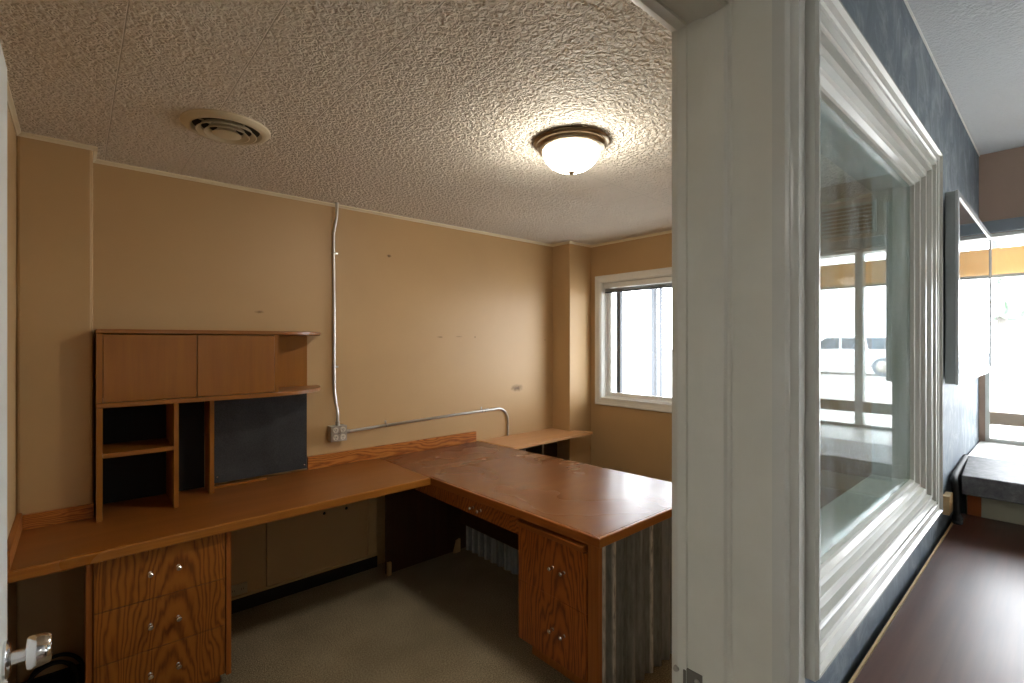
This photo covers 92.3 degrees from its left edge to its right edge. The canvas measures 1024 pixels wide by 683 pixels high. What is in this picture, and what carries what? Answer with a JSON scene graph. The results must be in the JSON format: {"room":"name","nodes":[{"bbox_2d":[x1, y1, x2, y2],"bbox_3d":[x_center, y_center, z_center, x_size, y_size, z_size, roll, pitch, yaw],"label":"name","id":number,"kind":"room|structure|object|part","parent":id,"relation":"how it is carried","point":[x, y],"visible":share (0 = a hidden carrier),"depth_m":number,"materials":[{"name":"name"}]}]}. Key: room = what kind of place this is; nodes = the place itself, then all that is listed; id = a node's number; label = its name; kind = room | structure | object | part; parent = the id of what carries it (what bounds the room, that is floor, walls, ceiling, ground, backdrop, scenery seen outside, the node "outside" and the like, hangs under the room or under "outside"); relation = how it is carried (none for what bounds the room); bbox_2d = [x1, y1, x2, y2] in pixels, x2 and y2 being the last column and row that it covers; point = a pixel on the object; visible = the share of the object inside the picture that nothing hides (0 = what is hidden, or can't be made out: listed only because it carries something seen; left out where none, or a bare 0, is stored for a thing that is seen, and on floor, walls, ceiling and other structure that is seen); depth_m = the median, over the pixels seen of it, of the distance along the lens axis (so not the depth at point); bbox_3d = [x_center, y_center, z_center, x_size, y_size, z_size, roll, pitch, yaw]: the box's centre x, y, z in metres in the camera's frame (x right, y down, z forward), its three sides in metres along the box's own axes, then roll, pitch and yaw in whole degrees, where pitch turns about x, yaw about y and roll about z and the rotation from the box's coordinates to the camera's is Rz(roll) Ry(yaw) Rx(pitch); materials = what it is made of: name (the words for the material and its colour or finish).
{"room":"office","nodes":[
{"label":"office","id":0,"kind":"room"},
{"bbox_2d":[7,106,15,682],"bbox_3d":[-1.392,0.325,1.171,0.147,2.440,2.740,0,0,-42],"label":"wall","id":1,"kind":"structure","parent":0,"point":[11,135],"depth_m":1.95,"materials":[{"name":"beige paint"}]},
{"bbox_2d":[0,43,51,682],"bbox_3d":[-0.649,0.511,0.609,0.098,2.043,0.860,0,0,-42],"label":"door","id":2,"kind":"structure","parent":1,"relation":"in","point":[37,652],"depth_m":0.88,"materials":[{"name":"paint"}]},
{"bbox_3d":[-0.873,0.565,0.894,0.055,0.057,0.057,0,0,-42],"label":"knob","id":3,"kind":"part","parent":2,"relation":"part of","materials":[{"name":"silver metal"}]},
{"bbox_2d":[22,503,93,530],"bbox_3d":[-2.004,0.773,2.178,0.231,0.063,0.018,0,0,-42],"label":"backsplash","id":4,"kind":"structure","parent":1,"relation":"attached to","point":[86,511],"depth_m":2.17,"materials":[{"name":"brown wood"}]},
{"bbox_2d":[16,136,92,682],"bbox_3d":[-2.085,0.325,2.254,0.250,2.440,0.200,0,0,-42],"label":"wall column","id":5,"kind":"structure","parent":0,"point":[54,182],"depth_m":2.17,"materials":[{"name":"beige paint"}]},
{"bbox_2d":[93,163,552,564],"bbox_3d":[-0.874,0.325,3.560,4.090,2.440,0.150,0,0,-42],"label":"wall","id":6,"kind":"structure","parent":0,"point":[432,320],"depth_m":3.27,"materials":[{"name":"beige paint"}]},
{"bbox_2d":[21,556,376,682],"bbox_3d":[0.083,1.502,2.477,3.793,0.085,2.740,0,0,-42],"label":"baseboard","id":7,"kind":"structure","parent":6,"relation":"attached to","point":[66,675],"depth_m":2.96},
{"bbox_2d":[231,497,377,600],"bbox_3d":[-1.484,1.153,2.886,1.478,0.616,0.046,0,0,-42],"label":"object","id":8,"kind":"structure","parent":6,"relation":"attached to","point":[266,556],"depth_m":3.04,"materials":[{"name":"beige paint"}]},
{"bbox_2d":[231,581,246,596],"bbox_3d":[-1.559,1.410,2.796,0.100,0.060,0.016,0,0,-42],"label":"wall outlet","id":9,"kind":"object","parent":8,"relation":"attached to","point":[240,588],"visible":0.84,"depth_m":2.80,"materials":[{"name":"beige plastic"}]},
{"bbox_2d":[331,202,339,425],"bbox_3d":[-1.138,-0.176,3.187,0.048,1.436,0.057,0,0,-42],"label":"vertical conduit","id":10,"kind":"object","parent":6,"relation":"attached to","point":[337,422],"visible":1,"depth_m":3.19,"materials":[{"name":"grey metal"}]},
{"bbox_2d":[328,424,346,441],"bbox_3d":[-1.131,0.593,3.185,0.106,0.101,0.069,0,0,-42],"label":"outlet box","id":11,"kind":"object","parent":6,"relation":"attached to","point":[335,433],"visible":0.99,"depth_m":3.16,"materials":[{"name":"silver metal"}]},
{"bbox_2d":[347,407,508,435],"bbox_3d":[-0.566,0.666,3.713,1.440,0.267,0.047,0,0,-43],"label":"conduit","id":12,"kind":"object","parent":6,"relation":"attached to","point":[498,408],"visible":0.99,"depth_m":3.68,"materials":[{"name":"grey metal"}]},
{"bbox_2d":[7,80,871,247],"bbox_3d":[0.083,-0.886,2.477,3.793,0.018,2.740,0,0,-42],"label":"trim","id":13,"kind":"structure","parent":6,"relation":"attached to","point":[10,103],"depth_m":2.88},
{"bbox_2d":[84,547,671,682],"bbox_3d":[0.058,1.575,2.508,4.090,0.060,2.960,0,0,-42],"label":"floor","id":14,"kind":"structure","parent":0,"point":[451,617],"depth_m":2.59,"materials":[{"name":"carpet"}]},
{"bbox_2d":[26,652,84,682],"bbox_3d":[-1.940,1.449,2.081,0.205,0.184,0.146,0,0,-42],"label":"cable coil","id":15,"kind":"object","parent":14,"relation":"on","point":[75,669],"visible":0.93,"depth_m":2.12,"materials":[{"name":"black rubber"}]},
{"bbox_2d":[84,532,230,682],"bbox_3d":[-1.639,1.196,2.266,0.496,0.698,0.634,0,0,-42],"label":"drawer pedestal","id":16,"kind":"object","parent":14,"relation":"on","point":[160,615],"visible":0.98,"depth_m":2.05,"materials":[{"name":"brown wood"}]},
{"bbox_3d":[-1.475,0.951,2.008,0.019,0.019,0.030,0,0,-42],"label":"knob","id":17,"kind":"part","parent":16,"relation":"part of","materials":[{"name":"silver metal"}]},
{"bbox_3d":[-1.475,1.165,2.008,0.019,0.019,0.030,0,0,-42],"label":"knob","id":18,"kind":"part","parent":16,"relation":"part of","materials":[{"name":"silver metal"}]},
{"bbox_3d":[-1.475,1.365,2.008,0.019,0.019,0.030,0,0,-42],"label":"knob","id":19,"kind":"part","parent":16,"relation":"part of","materials":[{"name":"silver metal"}]},
{"bbox_3d":[-1.457,0.952,2.058,0.448,0.208,0.022,0,0,-42],"label":"drawer","id":20,"kind":"part","parent":16,"relation":"part of","materials":[{"name":"brown wood"}]},
{"bbox_3d":[-1.457,1.161,2.058,0.448,0.205,0.022,0,0,-42],"label":"drawer","id":21,"kind":"part","parent":16,"relation":"part of","materials":[{"name":"brown wood"}]},
{"bbox_3d":[-1.457,1.375,2.058,0.448,0.216,0.022,0,0,-42],"label":"drawer","id":22,"kind":"part","parent":16,"relation":"part of","materials":[{"name":"brown wood"}]},
{"bbox_3d":[-1.403,0.951,2.071,0.019,0.019,0.030,0,0,-42],"label":"knob","id":23,"kind":"part","parent":16,"relation":"part of","materials":[{"name":"silver metal"}]},
{"bbox_3d":[-1.403,1.165,2.071,0.019,0.019,0.030,0,0,-42],"label":"knob","id":24,"kind":"part","parent":16,"relation":"part of","materials":[{"name":"silver metal"}]},
{"bbox_3d":[-1.403,1.365,2.071,0.019,0.019,0.030,0,0,-42],"label":"knob","id":25,"kind":"part","parent":16,"relation":"part of","materials":[{"name":"silver metal"}]},
{"bbox_2d":[7,458,429,583],"bbox_3d":[-1.345,0.789,2.556,1.756,0.112,0.721,0,0,-42],"label":"countertop","id":26,"kind":"structure","parent":16,"relation":"on","point":[42,543],"depth_m":2.27,"materials":[{"name":"laminate"}]},
{"bbox_2d":[94,329,320,521],"bbox_3d":[-1.537,0.373,2.650,1.081,0.861,0.294,0,0,-42],"label":"hutch","id":27,"kind":"object","parent":26,"relation":"on","point":[151,391],"visible":1,"depth_m":2.54,"materials":[{"name":"brown wood"}]},
{"bbox_3d":[-1.934,0.384,2.301,0.021,0.840,0.290,0,0,-42],"label":"panel","id":28,"kind":"part","parent":27,"relation":"part of","materials":[{"name":"brown wood"}]},
{"bbox_2d":[103,438,173,458],"bbox_3d":[-1.824,0.515,2.392,0.263,0.020,0.276,0,0,-42],"label":"shelf","id":29,"kind":"object","parent":27,"relation":"attached to","point":[112,448],"depth_m":2.37,"materials":[{"name":"brown wood"}]},
{"bbox_3d":[-1.700,0.121,2.324,0.356,0.305,0.018,0,0,-42],"label":"door","id":30,"kind":"part","parent":27,"relation":"part of","materials":[{"name":"brown wood"}]},
{"bbox_3d":[-1.855,0.549,2.558,0.437,0.499,0.010,0,0,-42],"label":"panel","id":31,"kind":"part","parent":27,"relation":"part of","materials":[{"name":"brown wood"}]},
{"bbox_3d":[-1.750,0.120,2.651,0.719,0.312,0.010,0,0,-42],"label":"panel","id":32,"kind":"part","parent":27,"relation":"part of","materials":[{"name":"brown wood"}]},
{"bbox_3d":[-1.431,0.121,2.562,0.356,0.305,0.018,0,0,-42],"label":"door","id":33,"kind":"part","parent":27,"relation":"part of","materials":[{"name":"brown wood"}]},
{"bbox_3d":[-1.539,0.798,2.779,0.282,0.012,0.022,0,0,-42],"label":"rail","id":34,"kind":"part","parent":27,"relation":"part of","materials":[{"name":"brown wood"}]},
{"bbox_3d":[-1.370,0.120,2.982,0.245,0.312,0.018,0,0,-42],"label":"panel","id":35,"kind":"part","parent":27,"relation":"part of","materials":[{"name":"brown wood"}]},
{"bbox_2d":[380,441,671,682],"bbox_3d":[0.069,1.175,3.017,1.032,0.741,1.904,0,0,-42],"label":"desk","id":36,"kind":"object","parent":14,"relation":"on","point":[475,498],"visible":0.8,"depth_m":2.57,"materials":[{"name":"laminate"}]},
{"bbox_2d":[307,431,475,469],"bbox_3d":[-0.787,0.763,3.522,1.320,0.082,0.018,0,0,-42],"label":"board","id":37,"kind":"object","parent":36,"relation":"on","point":[368,453],"visible":1,"depth_m":3.43,"materials":[{"name":"brown wood"}]},
{"bbox_3d":[-0.588,1.194,3.483,0.665,0.695,0.020,0,0,-42],"label":"panel","id":38,"kind":"part","parent":36,"relation":"part of","materials":[{"name":"brown wood"}]},
{"bbox_3d":[-0.280,0.892,2.755,0.020,0.092,0.973,0,0,-42],"label":"drawer","id":39,"kind":"part","parent":36,"relation":"part of","materials":[{"name":"brown wood"}]},
{"bbox_3d":[0.027,1.093,3.195,0.025,0.494,1.220,0,0,-42],"label":"modesty panel","id":40,"kind":"part","parent":36,"relation":"part of","materials":[{"name":"brown wood"}]},
{"bbox_3d":[0.204,1.194,3.055,0.024,0.695,1.665,0,0,-42],"label":"corrugated panel","id":41,"kind":"part","parent":36,"relation":"part of","materials":[{"name":"metal"}]},
{"bbox_2d":[380,441,671,537],"bbox_3d":[0.074,0.824,3.034,0.999,0.038,1.886,0,0,-42],"label":"countertop","id":42,"kind":"structure","parent":36,"relation":"on","point":[597,501],"depth_m":2.79,"materials":[{"name":"laminate"}]},
{"bbox_3d":[0.699,1.194,2.343,0.888,0.695,0.024,0,0,-42],"label":"corrugated panel","id":43,"kind":"part","parent":36,"relation":"part of","materials":[{"name":"metal"}]},
{"bbox_2d":[479,428,592,457],"bbox_3d":[0.232,1.173,4.169,0.989,0.744,0.396,0,0,-42],"label":"corner shelf","id":44,"kind":"object","parent":14,"relation":"on","point":[543,442],"visible":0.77,"depth_m":4.14,"materials":[{"name":"laminate"}]},
{"bbox_3d":[0.192,1.184,4.175,0.022,0.722,0.199,0,0,-42],"label":"leg","id":45,"kind":"part","parent":44,"relation":"part of","materials":[{"name":"black wood"}]},
{"bbox_3d":[0.101,1.184,4.244,0.816,0.722,0.022,0,0,-42],"label":"support panel","id":46,"kind":"part","parent":44,"relation":"part of","materials":[{"name":"brown wood"}]},
{"bbox_2d":[517,519,601,682],"bbox_3d":[0.367,1.196,2.352,0.534,0.699,0.480,0,0,-42],"label":"base cabinet","id":47,"kind":"object","parent":14,"relation":"on","point":[560,576],"visible":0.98,"depth_m":2.16,"materials":[{"name":"brown wood"}]},
{"bbox_3d":[0.179,1.016,2.222,0.021,0.253,0.424,0,0,-42],"label":"drawer","id":48,"kind":"part","parent":47,"relation":"part of","materials":[{"name":"brown wood"}]},
{"bbox_3d":[0.179,1.285,2.222,0.021,0.280,0.424,0,0,-42],"label":"drawer","id":49,"kind":"part","parent":47,"relation":"part of","materials":[{"name":"brown wood"}]},
{"bbox_2d":[0,0,1023,244],"bbox_3d":[0.722,-0.925,0.051,6.350,0.060,7.520,0,0,-42],"label":"ceiling","id":50,"kind":"structure","parent":0,"point":[435,111],"depth_m":1.78,"materials":[{"name":"paint"}]},
{"bbox_2d":[180,109,270,144],"bbox_3d":[-1.191,-0.877,2.055,0.328,0.036,0.328,0,0,-42],"label":"ceiling vent","id":51,"kind":"object","parent":50,"relation":"in","point":[221,126],"visible":1,"depth_m":2.01,"materials":[{"name":"metal"}]},
{"bbox_2d":[533,126,609,174],"bbox_3d":[0.266,-0.821,2.205,0.340,0.149,0.340,0,0,-42],"label":"ceiling light","id":52,"kind":"object","parent":50,"relation":"attached to","point":[571,150],"visible":1,"depth_m":2.11,"materials":[{"name":"white glass"}]},
{"bbox_2d":[553,244,590,464],"bbox_3d":[0.556,0.325,4.581,0.295,2.440,0.215,0,0,-42],"label":"column","id":53,"kind":"structure","parent":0,"point":[571,262],"depth_m":4.49,"materials":[{"name":"beige paint"}]},
{"bbox_2d":[591,196,871,508],"bbox_3d":[1.608,0.325,3.729,0.150,2.440,2.886,0,0,-42],"label":"wall","id":54,"kind":"structure","parent":0,"point":[628,440],"depth_m":3.13,"materials":[{"name":"beige paint"}]},
{"bbox_2d":[595,267,671,412],"bbox_3d":[1.309,-0.011,4.052,0.167,1.177,1.459,0,0,-42],"label":"window","id":55,"kind":"structure","parent":54,"relation":"in","point":[604,395],"depth_m":4.50,"materials":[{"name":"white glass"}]},
{"bbox_3d":[0.985,-0.011,4.505,0.035,1.047,0.042,0,0,-42],"label":"storm frame","id":56,"kind":"part","parent":55,"relation":"part of","materials":[{"name":"metal"}]},
{"bbox_3d":[1.292,0.518,4.037,0.115,0.018,1.323,0,0,-42],"label":"sill","id":57,"kind":"part","parent":55,"relation":"part of","materials":[{"name":"beige wood"}]},
{"bbox_2d":[604,276,671,292],"bbox_3d":[1.291,-0.487,4.037,0.040,0.088,1.303,0,0,-42],"label":"window blind","id":58,"kind":"object","parent":55,"relation":"attached to","point":[662,282],"visible":0.57,"depth_m":4.23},
{"bbox_3d":[1.291,-0.448,4.037,0.030,0.010,1.291,0,0,-42],"label":"rail","id":59,"kind":"part","parent":58,"relation":"part of","materials":[{"name":"white metal"}]},
{"bbox_3d":[1.161,-0.011,4.247,0.028,1.025,0.821,0,0,-42],"label":"sash","id":60,"kind":"part","parent":55,"relation":"part of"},
{"bbox_2d":[805,0,978,682],"bbox_3d":[0.170,0.325,0.578,6.220,2.440,0.073,0,0,-42],"label":"wall partition","id":61,"kind":"structure","parent":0,"point":[888,26],"depth_m":1.48,"materials":[{"name":"paint"}]},
{"bbox_2d":[631,0,804,682],"bbox_3d":[0.003,0.445,0.468,1.140,2.200,0.190,0,0,-42],"label":"door frame","id":62,"kind":"structure","parent":61,"relation":"in","point":[738,66],"depth_m":0.75,"materials":[{"name":"white wood"}]},
{"bbox_3d":[0.294,0.569,0.800,0.005,0.063,0.034,0,0,-42],"label":"strike plate","id":63,"kind":"part","parent":62,"relation":"part of","materials":[{"name":"silver metal"}]},
{"bbox_3d":[0.434,0.476,0.743,0.128,2.138,0.030,0,0,-42],"label":"casing","id":64,"kind":"part","parent":62,"relation":"part of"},
{"bbox_2d":[805,0,942,681],"bbox_3d":[0.877,-0.028,1.238,1.185,1.145,0.166,0,0,-42],"label":"window","id":65,"kind":"structure","parent":61,"relation":"in","point":[847,122],"depth_m":1.28,"materials":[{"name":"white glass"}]},
{"bbox_2d":[904,0,979,156],"bbox_3d":[1.356,-0.892,1.576,2.380,0.006,0.004,0,0,-42],"label":"trim","id":66,"kind":"structure","parent":61,"relation":"attached to","point":[905,1],"depth_m":1.60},
{"bbox_2d":[942,491,952,515],"bbox_3d":[1.494,0.555,1.688,0.075,0.064,0.020,0,0,-42],"label":"wood block","id":67,"kind":"object","parent":61,"relation":"attached to","point":[947,496],"visible":0.89,"depth_m":1.67,"materials":[{"name":"brown wood"}]},
{"bbox_2d":[945,190,991,384],"bbox_3d":[1.811,-0.175,1.947,1.038,0.630,0.052,0,0,-42],"label":"picture frame","id":68,"kind":"object","parent":61,"relation":"attached to","point":[968,243],"visible":1,"depth_m":1.72,"materials":[{"name":"silver metal"}]},
{"bbox_3d":[1.823,-0.175,1.932,0.990,0.582,0.004,0,0,-42],"label":"glass","id":69,"kind":"part","parent":68,"relation":"part of","materials":[{"name":"clear glass"}]},
{"bbox_2d":[979,146,1023,444],"bbox_3d":[3.788,0.325,0.737,0.150,2.440,4.484,0,0,-42],"label":"wall","id":70,"kind":"structure","parent":0,"point":[1001,173],"depth_m":2.31,"materials":[{"name":"beige paint"}]},
{"bbox_2d":[966,216,1023,513],"bbox_3d":[3.342,0.487,0.822,0.605,2.115,3.763,0,0,-42],"label":"window","id":71,"kind":"structure","parent":70,"relation":"in","point":[1006,261],"depth_m":2.31,"materials":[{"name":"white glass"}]},
{"bbox_3d":[3.279,0.488,0.818,0.505,0.024,3.680,0,0,-42],"label":"sill","id":72,"kind":"part","parent":71,"relation":"part of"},
{"bbox_3d":[3.485,-0.541,0.949,0.022,0.057,3.763,0,0,-42],"label":"header casing","id":73,"kind":"part","parent":71,"relation":"part of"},
{"bbox_3d":[3.510,-0.018,1.010,0.104,0.985,3.662,0,0,-42],"label":"frame","id":74,"kind":"part","parent":71,"relation":"part of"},
{"bbox_3d":[3.497,0.364,0.999,0.058,0.058,3.630,0,0,-42],"label":"rail","id":75,"kind":"part","parent":71,"relation":"part of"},
{"bbox_3d":[3.506,-0.312,1.007,0.025,0.014,3.630,0,0,-42],"label":"transom rail","id":76,"kind":"part","parent":71,"relation":"part of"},
{"bbox_3d":[3.529,-0.385,1.028,0.008,0.130,3.630,0,0,-42],"label":"transom panel","id":77,"kind":"part","parent":71,"relation":"part of","materials":[{"name":"yellow glass"}]},
{"bbox_3d":[1.579,1.575,-1.166,6.020,0.060,4.560,0,0,-42],"label":"floor","id":78,"kind":"structure","parent":0,"visible":0},
{"bbox_2d":[848,513,1023,682],"bbox_3d":[1.393,1.089,1.000,1.492,0.912,0.890,0,0,-42],"label":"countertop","id":79,"kind":"structure","parent":78,"relation":"on","point":[961,618],"depth_m":1.13,"materials":[{"name":"brown laminate"}]},
{"bbox_2d":[950,454,968,524],"bbox_3d":[1.693,0.547,1.859,0.035,0.174,0.440,0,0,45],"label":"bracket leg","id":80,"kind":"object","parent":79,"relation":"on","point":[957,518],"visible":0.98,"depth_m":1.72,"materials":[{"name":"black metal"}]},
{"bbox_2d":[962,456,1023,524],"bbox_3d":[2.865,1.006,0.580,0.420,1.077,3.472,0,0,-42],"label":"window bench","id":81,"kind":"object","parent":78,"relation":"on","point":[993,488],"visible":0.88,"depth_m":1.73,"materials":[{"name":"grey laminate"}]},
{"bbox_3d":[1.701,1.040,1.809,0.034,1.010,0.038,0,0,-42],"label":"corner post","id":82,"kind":"part","parent":81,"relation":"part of","materials":[{"name":"orange wood"}]},
{"bbox_3d":[2.806,1.040,0.552,0.018,1.010,3.308,0,0,-42],"label":"panel","id":83,"kind":"part","parent":81,"relation":"part of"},
{"label":"outside","id":84,"kind":"structure","parent":0,"visible":0},
{"bbox_2d":[612,350,1023,438],"bbox_3d":[27.634,1.445,24.453,66.200,0.200,90.000,0,0,-42],"label":"ground","id":85,"kind":"structure","parent":84,"point":[1007,394],"depth_m":15.76,"materials":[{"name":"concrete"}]},
{"bbox_2d":[650,288,661,396],"bbox_3d":[1.754,0.238,6.468,0.060,2.213,0.482,0,0,-42],"label":"post","id":86,"kind":"object","parent":85,"relation":"on","point":[653,291],"visible":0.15,"depth_m":6.33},
{"bbox_3d":[1.841,0.238,6.370,0.060,2.213,0.060,0,0,-42],"label":"post","id":87,"kind":"part","parent":86,"relation":"part of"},
{"bbox_2d":[992,240,1000,248],"bbox_3d":[2.110,-0.955,5.206,2.540,0.320,4.200,0,0,-42],"label":"awning","id":88,"kind":"object","parent":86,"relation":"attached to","point":[995,243],"visible":0.02,"depth_m":4.26,"materials":[{"name":"white"}]},
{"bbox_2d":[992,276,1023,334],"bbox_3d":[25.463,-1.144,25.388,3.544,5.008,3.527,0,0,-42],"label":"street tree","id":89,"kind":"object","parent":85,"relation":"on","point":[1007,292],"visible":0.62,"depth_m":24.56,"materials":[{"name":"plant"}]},
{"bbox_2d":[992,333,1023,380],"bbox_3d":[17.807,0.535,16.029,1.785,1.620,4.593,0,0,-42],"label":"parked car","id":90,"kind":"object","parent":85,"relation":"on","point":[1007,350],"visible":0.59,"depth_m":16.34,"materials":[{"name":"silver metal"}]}
]}

